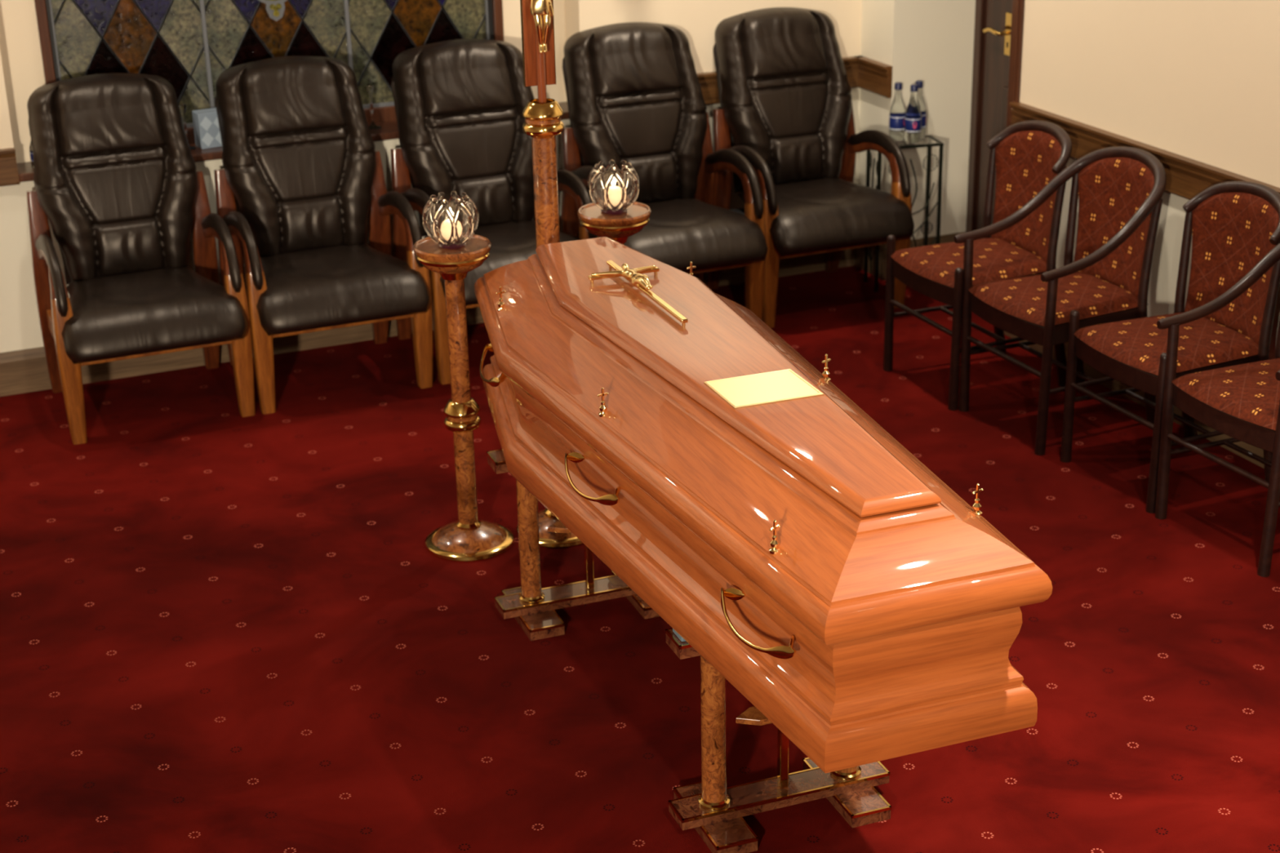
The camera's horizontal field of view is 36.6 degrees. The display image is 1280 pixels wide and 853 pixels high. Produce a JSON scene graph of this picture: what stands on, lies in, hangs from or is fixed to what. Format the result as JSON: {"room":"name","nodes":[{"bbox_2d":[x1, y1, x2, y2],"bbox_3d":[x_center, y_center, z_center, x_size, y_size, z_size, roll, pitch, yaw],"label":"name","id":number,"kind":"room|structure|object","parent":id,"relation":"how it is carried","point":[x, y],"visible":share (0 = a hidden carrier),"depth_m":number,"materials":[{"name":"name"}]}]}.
{"room":"funeral home","nodes":[
{"label":"funeral home","id":0,"kind":"room"},
{"bbox_2d":[0,0,862,352],"bbox_3d":[-1.672,-1.565,6.752,5.290,2.830,0.550,-10,23,-21],"label":"wall","id":1,"kind":"structure","parent":0,"point":[21,66],"depth_m":6.84,"materials":[{"name":"beige paint"}]},
{"bbox_2d":[0,147,19,186],"bbox_3d":[-2.935,-0.718,6.148,1.855,0.122,0.034,-10,23,-21],"label":"trim","id":2,"kind":"structure","parent":1,"relation":"attached to","point":[9,175],"depth_m":6.47,"materials":[{"name":"brown wood"}]},
{"bbox_2d":[34,0,503,143],"bbox_3d":[-1.290,-1.716,6.771,1.653,1.380,0.102,-10,23,-21],"label":"window","id":3,"kind":"structure","parent":1,"relation":"in","point":[188,44],"depth_m":6.83,"materials":[{"name":"multicoloured glass"}]},
{"bbox_2d":[17,102,569,182],"bbox_3d":[-1.177,-1.028,6.937,2.045,0.028,0.176,-10,23,-21],"label":"trim","id":4,"kind":"structure","parent":1,"relation":"attached to","point":[388,130],"depth_m":6.76,"materials":[{"name":"brown wood"}]},
{"bbox_2d":[29,132,34,168],"bbox_3d":[-2.048,-0.938,6.555,0.035,0.122,0.035,-2,22,-2],"label":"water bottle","id":5,"kind":"object","parent":4,"relation":"on","point":[30,146],"visible":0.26,"depth_m":6.55,"materials":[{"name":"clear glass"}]},
{"bbox_2d":[178,104,195,150],"bbox_3d":[-1.584,-1.043,6.749,0.060,0.156,0.060,-10,23,-21],"label":"glass candlestick","id":6,"kind":"object","parent":4,"relation":"on","point":[183,108],"visible":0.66,"depth_m":6.73,"materials":[{"name":"clear glass"}]},
{"bbox_2d":[191,107,222,149],"bbox_3d":[-1.502,-1.047,6.797,0.110,0.125,0.071,-13,25,-28],"label":"tissue box","id":7,"kind":"object","parent":4,"relation":"on","point":[206,123],"visible":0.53,"depth_m":6.76,"materials":[{"name":"blue"}]},
{"bbox_2d":[200,116,222,146],"bbox_3d":[-1.489,-1.033,6.767,0.092,0.107,0.001,-13,25,-28],"label":"print","id":8,"kind":"object","parent":7,"relation":"attached to","point":[206,123],"depth_m":6.76},
{"bbox_2d":[366,84,381,129],"bbox_3d":[-0.968,-1.154,6.993,0.060,0.156,0.060,-10,23,-21],"label":"glass candlestick","id":9,"kind":"object","parent":4,"relation":"on","point":[370,87],"visible":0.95,"depth_m":6.99,"materials":[{"name":"clear glass"}]},
{"bbox_2d":[0,248,854,396],"bbox_3d":[-1.441,-0.318,7.009,5.090,0.152,0.018,-10,23,-21],"label":"baseboard","id":10,"kind":"structure","parent":1,"relation":"attached to","point":[23,371],"depth_m":6.94,"materials":[{"name":"brown wood"}]},
{"bbox_2d":[697,55,863,105],"bbox_3d":[0.335,-1.306,7.447,1.190,0.122,0.034,-10,23,-21],"label":"trim","id":11,"kind":"structure","parent":1,"relation":"attached to","point":[708,81],"depth_m":7.43,"materials":[{"name":"brown wood"}]},
{"bbox_2d":[855,55,892,97],"bbox_3d":[0.907,-1.366,7.567,0.034,0.122,0.246,-10,23,-21],"label":"trim","id":12,"kind":"structure","parent":1,"relation":"attached to","point":[875,77],"depth_m":7.54,"materials":[{"name":"brown wood"}]},
{"bbox_2d":[0,265,1279,852],"bbox_3d":[0.503,1.206,3.370,5.500,0.080,8.802,-10,23,-21],"label":"floor","id":13,"kind":"structure","parent":0,"point":[222,630],"depth_m":4.93,"materials":[{"name":"red carpet"}]},
{"bbox_2d":[26,72,254,444],"bbox_3d":[-1.672,-0.570,6.404,0.620,1.084,0.735,-10,23,-21],"label":"leather armchair","id":14,"kind":"object","parent":13,"relation":"on","point":[120,190],"visible":1,"depth_m":6.39,"materials":[{"name":"black leather"}]},
{"bbox_2d":[26,72,197,281],"bbox_3d":[-1.758,-0.838,6.498,0.532,0.650,0.303,-10,23,-21],"label":"cushion","id":15,"kind":"object","parent":14,"relation":"on","point":[115,176],"depth_m":6.43,"materials":[{"name":"brown leather"}]},
{"bbox_2d":[62,265,247,364],"bbox_3d":[-1.630,-0.390,6.380,0.580,0.168,0.541,-10,23,-21],"label":"seat cushion","id":16,"kind":"object","parent":14,"relation":"on","point":[119,311],"depth_m":6.22,"materials":[{"name":"brown leather"}]},
{"bbox_2d":[213,55,432,414],"bbox_3d":[-1.099,-0.669,6.624,0.620,1.084,0.735,-10,23,-21],"label":"leather armchair","id":17,"kind":"object","parent":13,"relation":"on","point":[303,170],"visible":1,"depth_m":6.61,"materials":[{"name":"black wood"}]},
{"bbox_2d":[215,55,376,256],"bbox_3d":[-1.184,-0.938,6.718,0.532,0.650,0.303,-10,23,-21],"label":"cushion","id":18,"kind":"object","parent":17,"relation":"on","point":[299,154],"depth_m":6.65,"materials":[{"name":"brown leather"}]},
{"bbox_2d":[256,242,430,335],"bbox_3d":[-1.057,-0.490,6.600,0.580,0.168,0.541,-10,23,-21],"label":"seat cushion","id":19,"kind":"object","parent":17,"relation":"on","point":[303,286],"depth_m":6.44,"materials":[{"name":"brown leather"}]},
{"bbox_2d":[413,234,514,561],"bbox_3d":[-0.494,-0.079,5.359,0.254,0.885,0.254,-10,23,-21],"label":"candle stand","id":20,"kind":"object","parent":13,"relation":"on","point":[469,538],"visible":0.96,"depth_m":5.34,"materials":[{"name":"brown wood"}]},
{"bbox_2d":[422,191,479,248],"bbox_3d":[-0.505,-0.550,5.172,0.144,0.139,0.144,2,22,9],"label":"lamp","id":21,"kind":"object","parent":20,"relation":"on","point":[451,224],"visible":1,"depth_m":5.13,"materials":[{"name":"clear glass"}]},
{"bbox_2d":[391,39,599,384],"bbox_3d":[-0.523,-0.775,6.858,0.620,1.084,0.735,-10,23,-21],"label":"leather armchair","id":22,"kind":"object","parent":13,"relation":"on","point":[460,104],"visible":0.6,"depth_m":6.86,"materials":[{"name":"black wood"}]},
{"bbox_2d":[392,39,534,226],"bbox_3d":[-0.609,-1.044,6.951,0.532,0.650,0.303,-10,23,-21],"label":"cushion","id":23,"kind":"object","parent":22,"relation":"on","point":[460,104],"depth_m":6.87,"materials":[{"name":"brown leather"}]},
{"bbox_2d":[423,219,580,305],"bbox_3d":[-0.481,-0.595,6.833,0.580,0.168,0.541,-10,23,-21],"label":"seat cushion","id":24,"kind":"object","parent":22,"relation":"on","point":[513,241],"depth_m":6.68,"materials":[{"name":"brown leather"}]},
{"bbox_2d":[515,0,583,548],"bbox_3d":[-0.252,-0.584,5.241,0.248,1.900,0.248,19,29,41],"label":"stand","id":25,"kind":"object","parent":13,"relation":"on","point":[542,115],"visible":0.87,"depth_m":5.12,"materials":[{"name":"brown wood"}]},
{"bbox_2d":[486,448,659,640],"bbox_3d":[-0.141,0.253,5.046,0.490,0.483,0.250,-9,23,-19],"label":"trestle","id":26,"kind":"object","parent":13,"relation":"on","point":[533,606],"visible":0.41,"depth_m":5.03,"materials":[{"name":"brown wood"}]},
{"bbox_2d":[577,201,651,244],"bbox_3d":[-0.064,-0.203,5.647,0.254,0.885,0.254,-10,23,-21],"label":"candle stand","id":27,"kind":"object","parent":13,"relation":"on","point":[618,228],"visible":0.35,"depth_m":5.43,"materials":[{"name":"brown wood"}]},
{"bbox_2d":[587,159,639,214],"bbox_3d":[-0.074,-0.674,5.460,0.144,0.139,0.144,-3,22,-4],"label":"lamp","id":28,"kind":"object","parent":27,"relation":"on","point":[615,190],"visible":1,"depth_m":5.42,"materials":[{"name":"clear glass"}]},
{"bbox_2d":[560,22,767,319],"bbox_3d":[0.071,-0.885,7.102,0.620,1.084,0.735,-10,23,-21],"label":"leather armchair","id":29,"kind":"object","parent":13,"relation":"on","point":[633,91],"visible":0.83,"depth_m":7.10,"materials":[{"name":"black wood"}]},
{"bbox_2d":[563,22,707,203],"bbox_3d":[-0.011,-1.154,7.197,0.532,0.650,0.303,-10,23,-21],"label":"cushion","id":30,"kind":"object","parent":29,"relation":"on","point":[633,91],"depth_m":7.12,"materials":[{"name":"brown leather"}]},
{"bbox_2d":[624,197,767,271],"bbox_3d":[0.112,-0.705,7.077,0.580,0.168,0.541,-10,23,-21],"label":"seat cushion","id":31,"kind":"object","parent":29,"relation":"on","point":[678,232],"depth_m":6.92,"materials":[{"name":"brown leather"}]},
{"bbox_2d":[665,627,891,852],"bbox_3d":[0.301,0.608,4.125,0.490,0.483,0.250,-9,23,-19],"label":"trestle","id":32,"kind":"object","parent":13,"relation":"on","point":[715,811],"visible":0.44,"depth_m":4.14,"materials":[{"name":"brown wood"}]},
{"bbox_2d":[474,236,1052,773],"bbox_3d":[0.150,0.004,4.348,0.685,0.483,2.150,-9,23,-19],"label":"coffin","id":33,"kind":"object","parent":32,"relation":"on","point":[870,612],"visible":1,"depth_m":3.77,"materials":[{"name":"brown wood"}]},
{"bbox_2d":[705,7,914,328],"bbox_3d":[0.636,-0.993,7.341,0.620,1.084,0.735,-10,23,-20],"label":"leather armchair","id":34,"kind":"object","parent":13,"relation":"on","point":[784,90],"visible":0.95,"depth_m":7.33,"materials":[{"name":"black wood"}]},
{"bbox_2d":[715,7,852,184],"bbox_3d":[0.554,-1.262,7.437,0.532,0.650,0.303,-10,23,-20],"label":"cushion","id":35,"kind":"object","parent":34,"relation":"on","point":[784,90],"depth_m":7.36,"materials":[{"name":"brown leather"}]},
{"bbox_2d":[737,177,914,256],"bbox_3d":[0.676,-0.812,7.317,0.580,0.168,0.541,-10,23,-20],"label":"seat cushion","id":36,"kind":"object","parent":34,"relation":"on","point":[810,215],"depth_m":7.14,"materials":[{"name":"brown leather"}]},
{"bbox_2d":[863,135,943,291],"bbox_3d":[1.031,-0.835,7.602,0.264,0.575,0.154,-6,22,-12],"label":"side table","id":37,"kind":"object","parent":13,"relation":"on","point":[929,141],"visible":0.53,"depth_m":7.55,"materials":[{"name":"black metal"}]},
{"bbox_2d":[888,82,905,141],"bbox_3d":[0.996,-1.217,7.486,0.064,0.222,0.064,15,27,35],"label":"water bottle","id":38,"kind":"object","parent":37,"relation":"on","point":[897,111],"visible":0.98,"depth_m":7.47,"materials":[{"name":"clear glass"}]},
{"bbox_2d":[888,115,905,129],"bbox_3d":[0.997,-1.179,7.501,0.064,0.048,0.064,15,27,35],"label":"label","id":39,"kind":"object","parent":38,"relation":"attached to","point":[895,122],"depth_m":7.48,"materials":[{"name":"blue paper"}]},
{"bbox_2d":[904,84,921,143],"bbox_3d":[1.051,-1.203,7.448,0.064,0.222,0.064,-2,22,-3],"label":"water bottle","id":40,"kind":"object","parent":37,"relation":"on","point":[913,124],"visible":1,"depth_m":7.43,"materials":[{"name":"clear glass"}]},
{"bbox_2d":[904,118,921,132],"bbox_3d":[1.052,-1.165,7.463,0.064,0.048,0.064,-2,22,-3],"label":"label","id":41,"kind":"object","parent":40,"relation":"attached to","point":[911,125],"depth_m":7.44,"materials":[{"name":"blue paper"}]},
{"bbox_2d":[915,80,926,138],"bbox_3d":[1.079,-1.228,7.510,0.064,0.222,0.064,5,22,14],"label":"water bottle","id":42,"kind":"object","parent":37,"relation":"on","point":[920,97],"visible":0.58,"depth_m":7.49,"materials":[{"name":"clear glass"}]},
{"bbox_2d":[883,120,1071,410],"bbox_3d":[1.151,-0.567,6.527,0.524,0.870,0.458,-10,23,-21],"label":"upholstered chair","id":43,"kind":"object","parent":13,"relation":"on","point":[1024,157],"visible":0.87,"depth_m":6.50,"materials":[{"name":"red fabric"}]},
{"bbox_2d":[954,146,1166,455],"bbox_3d":[1.351,-0.424,6.154,0.534,0.870,0.493,-11,23,-22],"label":"upholstered armchair","id":44,"kind":"object","parent":13,"relation":"on","point":[1118,192],"visible":0.98,"depth_m":6.12,"materials":[{"name":"red fabric"}]},
{"bbox_2d":[1060,181,1279,513],"bbox_3d":[1.599,-0.263,5.733,0.524,0.870,0.458,-10,23,-21],"label":"upholstered chair","id":45,"kind":"object","parent":13,"relation":"on","point":[1233,225],"visible":0.86,"depth_m":5.71,"materials":[{"name":"red fabric"}]},
{"bbox_2d":[1155,243,1279,577],"bbox_3d":[1.783,-0.109,5.337,0.534,0.870,0.493,-11,24,-23],"label":"upholstered armchair","id":46,"kind":"object","parent":13,"relation":"on","point":[1242,402],"visible":1,"depth_m":5.33,"materials":[{"name":"red fabric"}]},
{"bbox_2d":[857,0,975,239],"bbox_3d":[1.081,-2.011,7.721,0.610,2.830,0.796,-10,23,-21],"label":"wall pillar","id":47,"kind":"structure","parent":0,"point":[930,42],"depth_m":7.57,"materials":[{"name":"paint"}]},
{"bbox_2d":[854,244,886,279],"bbox_3d":[0.929,-0.698,7.835,0.018,0.152,0.246,-10,23,-21],"label":"baseboard","id":48,"kind":"structure","parent":47,"relation":"attached to","point":[859,252],"depth_m":7.80,"materials":[{"name":"brown wood"}]},
{"bbox_2d":[910,231,966,248],"bbox_3d":[1.178,-0.690,7.800,0.410,0.152,0.018,-10,23,-21],"label":"baseboard","id":49,"kind":"structure","parent":47,"relation":"attached to","point":[944,238],"depth_m":7.78,"materials":[{"name":"brown wood"}]},
{"bbox_2d":[1019,0,1279,359],"bbox_3d":[2.992,-0.320,3.348,0.250,2.830,7.785,-10,23,-21],"label":"wall","id":50,"kind":"structure","parent":0,"point":[1198,80],"depth_m":6.09,"materials":[{"name":"beige paint"}]},
{"bbox_2d":[1006,0,1024,128],"bbox_3d":[1.333,-1.353,6.755,0.068,2.150,0.050,-10,23,-21],"label":"trim","id":51,"kind":"structure","parent":50,"relation":"attached to","point":[1018,6],"depth_m":6.76,"materials":[{"name":"brown wood"}]},
{"bbox_2d":[1004,331,1264,468],"bbox_3d":[2.895,0.872,3.763,0.018,0.152,7.785,-10,23,-21],"label":"baseboard","id":52,"kind":"structure","parent":50,"relation":"attached to","point":[1090,371],"depth_m":6.41,"materials":[{"name":"brown wood"}]},
{"bbox_2d":[1008,102,1279,199],"bbox_3d":[2.871,0.203,3.500,0.034,0.122,7.797,-10,23,-21],"label":"trim","id":53,"kind":"structure","parent":50,"relation":"attached to","point":[1186,177],"depth_m":6.14,"materials":[{"name":"brown wood"}]},
{"bbox_3d":[1.702,-1.687,6.869,0.200,2.830,1.371,-10,23,-21],"label":"wall","id":54,"kind":"structure","parent":0,"visible":0},
{"bbox_2d":[965,0,1012,239],"bbox_3d":[1.465,-1.497,7.150,0.092,2.120,0.825,-10,23,-21],"label":"door","id":55,"kind":"structure","parent":54,"relation":"in","point":[993,18],"depth_m":7.54,"materials":[{"name":"brown wood"}]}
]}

